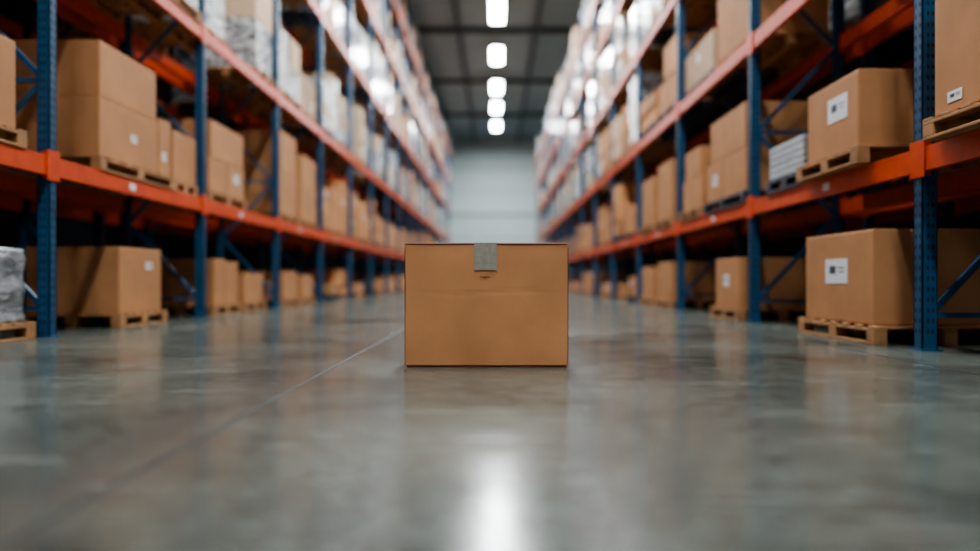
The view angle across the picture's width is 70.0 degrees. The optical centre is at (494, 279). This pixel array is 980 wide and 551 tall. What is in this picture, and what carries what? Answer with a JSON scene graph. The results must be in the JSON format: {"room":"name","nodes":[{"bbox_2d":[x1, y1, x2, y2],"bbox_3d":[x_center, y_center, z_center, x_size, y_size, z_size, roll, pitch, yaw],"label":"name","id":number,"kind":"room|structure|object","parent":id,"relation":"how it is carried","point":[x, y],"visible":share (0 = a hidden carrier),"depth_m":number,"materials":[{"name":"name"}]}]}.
{"room":"warehouse aisle","nodes":[
{"label":"warehouse aisle","id":0,"kind":"room"},
{"bbox_2d":[0,9,394,273],"bbox_3d":[-9.080,-6.450,26.100,0.240,13.900,80.200,0,0,0],"label":"wall","id":1,"kind":"structure","parent":0,"point":[70,232],"depth_m":18.95,"materials":[{"name":"stone"}]},
{"bbox_2d":[400,138,578,273],"bbox_3d":[-0.400,-6.450,66.100,17.200,13.900,0.200,0,0,0],"label":"wall","id":2,"kind":"structure","parent":0,"point":[472,191],"depth_m":66.00,"materials":[{"name":"white paint"}]},
{"bbox_2d":[445,168,548,238],"bbox_3d":[-0.400,-6.100,65.970,17.100,8.860,0.060,0,0,0],"label":"trim","id":3,"kind":"structure","parent":2,"relation":"attached to","point":[450,168],"depth_m":65.94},
{"bbox_2d":[0,292,979,550],"bbox_3d":[-0.400,0.600,26.000,17.200,0.201,80.000,0,0,0],"label":"floor","id":4,"kind":"structure","parent":0,"point":[306,427],"depth_m":2.24,"materials":[{"name":"concrete"}]},
{"bbox_2d":[0,322,35,342],"bbox_3d":[-4.415,0.427,5.450,1.030,0.145,1.000,0,0,0],"label":"wooden pallet","id":5,"kind":"object","parent":4,"relation":"on","point":[23,330],"visible":1,"depth_m":5.83,"materials":[{"name":"brown wood"}]},
{"bbox_2d":[0,247,26,323],"bbox_3d":[-4.409,0.041,5.451,0.954,0.625,0.877,0,0,0],"label":"packaged goods","id":6,"kind":"object","parent":5,"relation":"on","point":[12,260],"visible":1,"depth_m":5.73},
{"bbox_2d":[24,310,167,327],"bbox_3d":[-4.405,0.427,7.775,1.050,0.145,1.050,0,0,0],"label":"wooden pallet","id":7,"kind":"object","parent":4,"relation":"on","point":[161,316],"visible":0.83,"depth_m":7.52,"materials":[{"name":"brown wood"}]},
{"bbox_2d":[26,246,160,313],"bbox_3d":[-4.408,0.002,7.760,0.984,0.706,0.923,0,0,0],"label":"cardboard box","id":8,"kind":"object","parent":7,"relation":"on","point":[90,279],"visible":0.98,"depth_m":7.30,"materials":[{"name":"cardboard"}]},
{"bbox_2d":[149,303,240,315],"bbox_3d":[-4.415,0.427,10.250,1.030,0.145,1.000,0,0,0],"label":"wooden pallet","id":9,"kind":"object","parent":4,"relation":"on","point":[179,310],"visible":0.62,"depth_m":10.00,"materials":[{"name":"brown wood"}]},
{"bbox_2d":[161,258,224,304],"bbox_3d":[-4.415,0.026,10.000,0.970,0.656,0.403,0,0,0],"label":"cardboard box","id":10,"kind":"object","parent":9,"relation":"on","point":[171,286],"visible":0.67,"depth_m":9.80,"materials":[{"name":"brown cardboard"}]},
{"bbox_2d":[225,262,237,303],"bbox_3d":[-4.415,0.042,10.460,0.970,0.626,0.483,0,0,0],"label":"cardboard box","id":11,"kind":"object","parent":9,"relation":"on","point":[231,268],"visible":0.3,"depth_m":10.44,"materials":[{"name":"brown cardboard"}]},
{"bbox_2d":[0,0,414,317],"bbox_3d":[-5.770,-5.800,26.930,1.140,12.600,67.370,0,0,0],"label":"rack","id":12,"kind":"object","parent":4,"relation":"on","point":[24,205],"visible":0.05,"depth_m":10.86,"materials":[{"name":"metal"}]},
{"bbox_2d":[0,0,424,310],"bbox_3d":[-5.755,-3.499,26.972,1.130,7.999,66.875,0,0,0],"label":"packaged goods","id":13,"kind":"object","parent":12,"relation":"on","point":[15,9],"visible":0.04,"depth_m":13.66,"materials":[{"name":"brown cardboard"}]},
{"bbox_2d":[0,0,449,337],"bbox_3d":[-4.420,-5.800,26.930,1.140,12.600,67.370,0,0,0],"label":"rack","id":14,"kind":"object","parent":4,"relation":"on","point":[48,166],"visible":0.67,"depth_m":10.32,"materials":[{"name":"metal"}]},
{"bbox_2d":[0,123,26,148],"bbox_3d":[-4.395,-1.153,5.290,1.070,0.145,0.980,0,0,0],"label":"wooden pallet","id":15,"kind":"object","parent":14,"relation":"on","point":[15,137],"visible":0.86,"depth_m":5.66,"materials":[{"name":"brown wood"}]},
{"bbox_2d":[0,34,14,127],"bbox_3d":[-4.400,-1.584,5.300,1.000,0.715,0.803,0,0,0],"label":"cardboard box","id":16,"kind":"object","parent":15,"relation":"on","point":[7,46],"visible":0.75,"depth_m":5.60,"materials":[{"name":"brown cardboard"}]},
{"bbox_2d":[0,155,174,189],"bbox_3d":[-4.395,-1.153,7.650,1.070,0.145,1.600,0,0,0],"label":"wooden pallet","id":17,"kind":"object","parent":14,"relation":"on","point":[100,162],"visible":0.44,"depth_m":7.36,"materials":[{"name":"brown wood"}]},
{"bbox_2d":[0,95,157,173],"bbox_3d":[-4.398,-1.524,7.500,1.004,0.595,1.203,0,0,0],"label":"cardboard box","id":18,"kind":"object","parent":17,"relation":"on","point":[86,124],"visible":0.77,"depth_m":6.90,"materials":[{"name":"cardboard"}]},
{"bbox_2d":[11,39,155,121],"bbox_3d":[-4.405,-2.102,7.500,0.990,0.560,1.163,0,0,0],"label":"cardboard box","id":19,"kind":"object","parent":18,"relation":"on","point":[84,66],"visible":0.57,"depth_m":6.92,"materials":[{"name":"brown cardboard"}]},
{"bbox_2d":[156,118,169,176],"bbox_3d":[-4.313,-1.554,8.270,0.834,0.655,0.303,0,0,0],"label":"cardboard box","id":20,"kind":"object","parent":17,"relation":"on","point":[163,126],"visible":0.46,"depth_m":8.23,"materials":[{"name":"cardboard"}]},
{"bbox_2d":[89,180,197,197],"bbox_3d":[-4.415,-1.153,8.850,1.030,0.145,0.700,0,0,0],"label":"wooden pallet","id":21,"kind":"object","parent":14,"relation":"on","point":[182,187],"visible":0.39,"depth_m":8.79,"materials":[{"name":"brown wood"}]},
{"bbox_2d":[170,130,195,185],"bbox_3d":[-4.410,-1.529,8.850,0.980,0.605,0.663,0,0,0],"label":"cardboard box","id":22,"kind":"object","parent":21,"relation":"on","point":[182,147],"visible":0.23,"depth_m":8.78,"materials":[{"name":"brown cardboard"}]},
{"bbox_2d":[134,190,246,210],"bbox_3d":[-4.415,-1.153,10.275,1.030,0.145,1.450,0,0,0],"label":"wooden pallet","id":23,"kind":"object","parent":14,"relation":"on","point":[212,196],"visible":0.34,"depth_m":10.22,"materials":[{"name":"brown wood"}]},
{"bbox_2d":[206,156,226,195],"bbox_3d":[-4.410,-1.464,9.925,0.980,0.475,0.653,0,0,0],"label":"cardboard box","id":24,"kind":"object","parent":23,"relation":"on","point":[216,170],"visible":0.33,"depth_m":9.85,"materials":[{"name":"brown cardboard"}]},
{"bbox_2d":[162,119,242,169],"bbox_3d":[-4.400,-1.962,10.275,0.960,0.520,1.253,0,0,0],"label":"cardboard box","id":25,"kind":"object","parent":24,"relation":"on","point":[224,145],"visible":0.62,"depth_m":9.96,"materials":[{"name":"brown cardboard"}]},
{"bbox_2d":[227,164,243,200],"bbox_3d":[-4.408,-1.464,10.610,0.984,0.475,0.683,0,0,0],"label":"cardboard box","id":26,"kind":"object","parent":23,"relation":"on","point":[235,176],"visible":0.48,"depth_m":10.57,"materials":[{"name":"cardboard"}]},
{"bbox_2d":[225,212,298,225],"bbox_3d":[-4.415,-1.153,13.300,1.030,0.145,1.200,0,0,0],"label":"wooden pallet","id":27,"kind":"object","parent":14,"relation":"on","point":[287,218],"visible":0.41,"depth_m":13.24,"materials":[{"name":"brown wood"}]},
{"bbox_2d":[231,170,296,217],"bbox_3d":[-4.410,-1.614,13.300,0.980,0.775,1.103,0,0,0],"label":"cardboard box","id":28,"kind":"object","parent":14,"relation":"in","point":[288,184],"visible":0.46,"depth_m":12.75,"materials":[{"name":"brown cardboard"}]},
{"bbox_2d":[231,130,295,177],"bbox_3d":[-4.400,-2.377,13.300,0.960,0.750,1.003,0,0,0],"label":"cardboard box","id":29,"kind":"object","parent":28,"relation":"on","point":[258,143],"visible":0.7,"depth_m":12.80,"materials":[{"name":"brown cardboard"}]},
{"bbox_2d":[86,0,449,300],"bbox_3d":[-4.405,-5.937,26.944,1.130,12.873,66.931,0,0,0],"label":"packaged goods","id":30,"kind":"object","parent":14,"relation":"on","point":[244,27],"visible":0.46,"depth_m":18.02,"materials":[{"name":"white plastic"}]},
{"bbox_2d":[251,219,317,230],"bbox_3d":[-4.415,-1.153,14.750,1.030,0.145,1.300,0,0,0],"label":"wooden pallet","id":31,"kind":"object","parent":14,"relation":"on","point":[307,224],"visible":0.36,"depth_m":14.69,"materials":[{"name":"brown wood"}]},
{"bbox_2d":[297,184,308,221],"bbox_3d":[-4.410,-1.589,14.450,0.980,0.725,0.603,0,0,0],"label":"cardboard box","id":32,"kind":"object","parent":31,"relation":"on","point":[302,190],"visible":0.27,"depth_m":14.30,"materials":[{"name":"brown cardboard"}]},
{"bbox_2d":[296,154,315,189],"bbox_3d":[-4.400,-2.252,14.750,0.960,0.600,1.103,0,0,0],"label":"cardboard box","id":33,"kind":"object","parent":32,"relation":"on","point":[305,168],"visible":0.28,"depth_m":14.48,"materials":[{"name":"brown cardboard"}]},
{"bbox_2d":[309,188,315,223],"bbox_3d":[-4.410,-1.589,15.060,0.980,0.725,0.583,0,0,0],"label":"cardboard box","id":34,"kind":"object","parent":31,"relation":"on","point":[312,193],"visible":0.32,"depth_m":15.04,"materials":[{"name":"brown cardboard"}]},
{"bbox_2d":[185,301,265,311],"bbox_3d":[-4.415,0.427,11.450,1.030,0.145,1.000,0,0,0],"label":"wooden pallet","id":35,"kind":"object","parent":4,"relation":"on","point":[258,305],"visible":0.38,"depth_m":11.39,"materials":[{"name":"brown wood"}]},
{"bbox_2d":[238,274,262,302],"bbox_3d":[-4.415,0.127,11.425,0.970,0.456,0.853,0,0,0],"label":"cardboard box","id":36,"kind":"object","parent":35,"relation":"on","point":[250,286],"visible":0.33,"depth_m":11.25,"materials":[{"name":"brown cardboard"}]},
{"bbox_2d":[263,298,298,306],"bbox_3d":[-4.415,0.427,13.425,1.030,0.145,1.050,0,0,0],"label":"wooden pallet","id":37,"kind":"object","parent":4,"relation":"on","point":[295,300],"visible":0.44,"depth_m":13.37,"materials":[{"name":"brown wood"}]},
{"bbox_2d":[238,271,296,298],"bbox_3d":[-4.415,0.097,13.450,0.970,0.516,0.903,0,0,0],"label":"cardboard box","id":38,"kind":"object","parent":37,"relation":"on","point":[288,280],"visible":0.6,"depth_m":13.01,"materials":[{"name":"brown cardboard"}]},
{"bbox_2d":[268,296,314,304],"bbox_3d":[-4.415,0.427,14.700,1.030,0.145,1.000,0,0,0],"label":"wooden pallet","id":39,"kind":"object","parent":4,"relation":"on","point":[302,300],"visible":0.42,"depth_m":14.64,"materials":[{"name":"brown wood"}]},
{"bbox_2d":[297,275,312,296],"bbox_3d":[-4.415,0.127,14.700,0.970,0.456,0.803,0,0,0],"label":"cardboard box","id":40,"kind":"object","parent":39,"relation":"on","point":[304,282],"visible":0.31,"depth_m":14.48,"materials":[{"name":"brown cardboard"}]},
{"bbox_2d":[405,243,567,366],"bbox_3d":[-0.049,0.143,4.368,0.940,0.714,0.715,0,0,0],"label":"box","id":41,"kind":"object","parent":4,"relation":"on","point":[467,304],"visible":1,"depth_m":4.02,"materials":[{"name":"cardboard"}]},
{"bbox_2d":[639,297,705,305],"bbox_3d":[3.540,0.427,14.050,1.080,0.145,1.100,0,0,0],"label":"wooden pallet","id":42,"kind":"object","parent":4,"relation":"on","point":[642,300],"visible":0.34,"depth_m":13.77,"materials":[{"name":"brown wood"}]},
{"bbox_2d":[642,267,657,297],"bbox_3d":[3.550,0.046,14.025,1.000,0.616,0.953,0,0,0],"label":"cardboard box","id":43,"kind":"object","parent":42,"relation":"on","point":[649,274],"visible":0.27,"depth_m":13.73,"materials":[{"name":"brown cardboard"}]},
{"bbox_2d":[654,299,715,308],"bbox_3d":[3.540,0.427,12.650,1.080,0.145,1.100,0,0,0],"label":"wooden pallet","id":44,"kind":"object","parent":4,"relation":"on","point":[668,304],"visible":0.69,"depth_m":12.32,"materials":[{"name":"brown wood"}]},
{"bbox_2d":[658,261,715,299],"bbox_3d":[3.550,0.017,12.625,1.000,0.676,0.953,0,0,0],"label":"cardboard box","id":45,"kind":"object","parent":44,"relation":"on","point":[706,284],"visible":0.63,"depth_m":12.15,"materials":[{"name":"brown cardboard"}]},
{"bbox_2d":[710,306,805,320],"bbox_3d":[3.515,0.427,9.050,1.130,0.145,1.100,0,0,0],"label":"wooden pallet","id":46,"kind":"object","parent":4,"relation":"on","point":[740,314],"visible":0.7,"depth_m":8.84,"materials":[{"name":"brown wood"}]},
{"bbox_2d":[716,257,805,308],"bbox_3d":[3.513,0.036,9.000,1.074,0.636,0.903,0,0,0],"label":"cardboard box","id":47,"kind":"object","parent":46,"relation":"on","point":[731,273],"visible":0.66,"depth_m":8.55,"materials":[{"name":"cardboard"}]},
{"bbox_2d":[536,0,979,350],"bbox_3d":[3.570,-4.500,21.500,1.140,10.000,59.570,0,0,0],"label":"rack","id":48,"kind":"object","parent":4,"relation":"on","point":[922,163],"visible":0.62,"depth_m":8.30,"materials":[{"name":"metal"}]},
{"bbox_2d":[639,223,707,234],"bbox_3d":[3.540,-1.014,14.000,1.080,0.145,1.200,0,0,0],"label":"wooden pallet","id":49,"kind":"object","parent":48,"relation":"on","point":[648,228],"visible":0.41,"depth_m":13.94,"materials":[{"name":"brown wood"}]},
{"bbox_2d":[642,176,657,226],"bbox_3d":[3.550,-1.544,14.000,1.000,0.915,1.003,0,0,0],"label":"cardboard box","id":50,"kind":"object","parent":49,"relation":"on","point":[649,187],"visible":0.23,"depth_m":13.73,"materials":[{"name":"brown cardboard"}]},
{"bbox_2d":[537,0,830,302],"bbox_3d":[3.555,-4.816,21.502,1.130,10.633,59.156,0,0,0],"label":"packaged goods","id":51,"kind":"object","parent":48,"relation":"on","point":[795,40],"visible":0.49,"depth_m":15.89,"materials":[{"name":"white plastic"}]},
{"bbox_2d":[654,217,732,229],"bbox_3d":[3.540,-1.014,12.600,1.080,0.145,1.200,0,0,0],"label":"wooden pallet","id":52,"kind":"object","parent":48,"relation":"on","point":[669,221],"visible":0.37,"depth_m":12.54,"materials":[{"name":"brown wood"}]},
{"bbox_2d":[658,159,687,220],"bbox_3d":[3.550,-1.594,12.600,1.000,1.015,1.003,0,0,0],"label":"cardboard box","id":53,"kind":"object","parent":52,"relation":"on","point":[666,172],"visible":0.24,"depth_m":12.38,"materials":[{"name":"brown cardboard"}]},
{"bbox_2d":[679,206,771,221],"bbox_3d":[3.540,-1.014,10.850,1.080,0.145,1.100,0,0,0],"label":"wooden pallet","id":54,"kind":"object","parent":48,"relation":"on","point":[698,211],"visible":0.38,"depth_m":10.71,"materials":[{"name":"brown wood"}]},
{"bbox_2d":[683,175,707,211],"bbox_3d":[3.550,-1.319,10.850,1.000,0.465,1.003,0,0,0],"label":"cardboard box","id":55,"kind":"object","parent":54,"relation":"on","point":[695,191],"visible":0.25,"depth_m":10.65,"materials":[{"name":"brown cardboard"}]},
{"bbox_2d":[686,145,710,182],"bbox_3d":[3.550,-1.777,10.800,1.000,0.450,0.803,0,0,0],"label":"cardboard box","id":56,"kind":"object","parent":55,"relation":"on","point":[698,161],"visible":0.34,"depth_m":10.49,"materials":[{"name":"brown cardboard"}]},
{"bbox_2d":[703,190,830,214],"bbox_3d":[3.540,-1.014,9.275,1.080,0.145,1.650,0,0,0],"label":"pallet","id":57,"kind":"object","parent":48,"relation":"on","point":[737,198],"visible":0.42,"depth_m":9.22,"materials":[{"name":"brown wood"}]},
{"bbox_2d":[708,159,723,202],"bbox_3d":[3.548,-1.354,9.710,1.004,0.535,0.683,0,0,0],"label":"cardboard box","id":58,"kind":"object","parent":57,"relation":"on","point":[715,171],"visible":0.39,"depth_m":9.64,"materials":[{"name":"cardboard"}]},
{"bbox_2d":[724,147,780,197],"bbox_3d":[3.550,-1.354,8.925,1.000,0.535,0.853,0,0,0],"label":"cardboard box","id":59,"kind":"object","parent":57,"relation":"on","point":[736,164],"visible":0.31,"depth_m":8.70,"materials":[{"name":"brown cardboard"}]},
{"bbox_2d":[711,101,807,164],"bbox_3d":[3.550,-1.902,9.210,1.000,0.560,1.383,0,0,0],"label":"cardboard box","id":60,"kind":"object","parent":59,"relation":"on","point":[729,134],"visible":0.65,"depth_m":8.52,"materials":[{"name":"brown cardboard"}]},
{"bbox_2d":[770,134,807,180],"bbox_3d":[3.525,-1.258,7.275,1.010,0.344,0.850,0,0,0],"label":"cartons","id":61,"kind":"object","parent":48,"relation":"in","point":[784,158],"visible":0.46,"depth_m":7.20},
{"bbox_2d":[766,170,913,194],"bbox_3d":[3.540,-1.014,7.275,1.080,0.145,0.950,0,0,0],"label":"pallet","id":62,"kind":"object","parent":48,"relation":"on","point":[788,181],"visible":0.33,"depth_m":7.23,"materials":[{"name":"brown wood"}]},
{"bbox_2d":[796,144,979,181],"bbox_3d":[3.490,-1.014,6.175,1.180,0.145,1.150,0,0,0],"label":"wooden pallet","id":63,"kind":"object","parent":48,"relation":"on","point":[858,155],"visible":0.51,"depth_m":5.99,"materials":[{"name":"brown wood"}]},
{"bbox_2d":[808,68,979,162],"bbox_3d":[3.498,-1.404,6.140,1.104,0.635,0.923,0,0,0],"label":"cardboard box","id":64,"kind":"object","parent":63,"relation":"on","point":[866,105],"visible":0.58,"depth_m":5.68,"materials":[{"name":"cardboard"}]},
{"bbox_2d":[923,102,979,140],"bbox_3d":[3.490,-1.014,4.125,1.180,0.145,1.250,0,0,0],"label":"wooden pallet","id":65,"kind":"object","parent":48,"relation":"on","point":[934,128],"visible":1,"depth_m":4.54,"materials":[{"name":"brown wood"}]},
{"bbox_2d":[935,0,979,116],"bbox_3d":[3.498,-1.544,4.125,1.104,0.915,1.153,0,0,0],"label":"cardboard box","id":66,"kind":"object","parent":65,"relation":"on","point":[957,22],"visible":1,"depth_m":4.48,"materials":[{"name":"cardboard"}]},
{"bbox_2d":[561,0,979,276],"bbox_3d":[4.920,-4.500,21.500,1.140,10.000,59.570,0,0,0],"label":"rack","id":67,"kind":"object","parent":4,"relation":"on","point":[951,209],"visible":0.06,"depth_m":9.18,"materials":[{"name":"metal"}]},
{"bbox_2d":[561,0,979,334],"bbox_3d":[4.905,-2.981,21.513,1.129,6.962,59.133,0,0,0],"label":"packaged goods","id":68,"kind":"object","parent":67,"relation":"on","point":[900,46],"visible":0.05,"depth_m":9.05,"materials":[{"name":"cardboard"}]},
{"bbox_2d":[798,317,979,344],"bbox_3d":[3.490,0.427,6.025,1.180,0.145,1.350,0,0,0],"label":"wooden pallet","id":69,"kind":"object","parent":4,"relation":"on","point":[875,335],"visible":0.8,"depth_m":5.79,"materials":[{"name":"brown wood"}]},
{"bbox_2d":[806,228,979,325],"bbox_3d":[3.488,-0.024,6.010,1.124,0.756,1.183,0,0,0],"label":"cardboard box","id":70,"kind":"object","parent":69,"relation":"on","point":[866,277],"visible":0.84,"depth_m":5.42,"materials":[{"name":"cardboard"}]},
{"bbox_2d":[407,0,582,138],"bbox_3d":[-0.400,-13.460,26.100,17.600,0.280,80.200,0,0,0],"label":"ceiling","id":71,"kind":"structure","parent":0,"point":[441,51],"depth_m":42.34,"materials":[{"name":"metal"}]},
{"bbox_2d":[403,0,579,142],"bbox_3d":[-0.400,-13.110,26.000,17.200,0.420,80.000,0,0,0],"label":"roof beams","id":72,"kind":"structure","parent":71,"relation":"attached to","point":[458,30],"depth_m":42.00,"materials":[{"name":"metal"}]},
{"bbox_2d":[492,121,499,129],"bbox_3d":[0.100,-12.950,57.000,0.660,0.900,2.700,0,0,0],"label":"ceiling light","id":73,"kind":"object","parent":71,"relation":"attached to","point":[495,124],"depth_m":56.66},
{"bbox_2d":[491,70,501,92],"bbox_3d":[0.100,-12.950,45.600,0.660,0.900,2.700,0,0,0],"label":"ceiling light","id":74,"kind":"object","parent":71,"relation":"attached to","point":[496,85],"depth_m":45.01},
{"bbox_2d":[492,93,500,112],"bbox_3d":[0.100,-12.950,50.900,0.660,0.900,2.700,0,0,0],"label":"ceiling light","id":75,"kind":"object","parent":71,"relation":"attached to","point":[496,106],"depth_m":50.46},
{"bbox_2d":[491,46,502,63],"bbox_3d":[0.100,-12.950,39.100,0.660,0.900,2.700,0,0,0],"label":"ceiling light","id":76,"kind":"object","parent":71,"relation":"attached to","point":[496,51],"depth_m":38.82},
{"bbox_2d":[490,0,504,22],"bbox_3d":[0.100,-12.950,32.700,0.660,0.900,2.700,0,0,0],"label":"ceiling light","id":77,"kind":"object","parent":71,"relation":"attached to","point":[496,6],"depth_m":32.60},
{"bbox_2d":[588,52,979,273],"bbox_3d":[8.280,-6.450,26.100,0.240,13.900,80.200,0,0,0],"label":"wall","id":78,"kind":"structure","parent":0,"point":[791,247],"depth_m":19.76,"materials":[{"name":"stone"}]}
]}

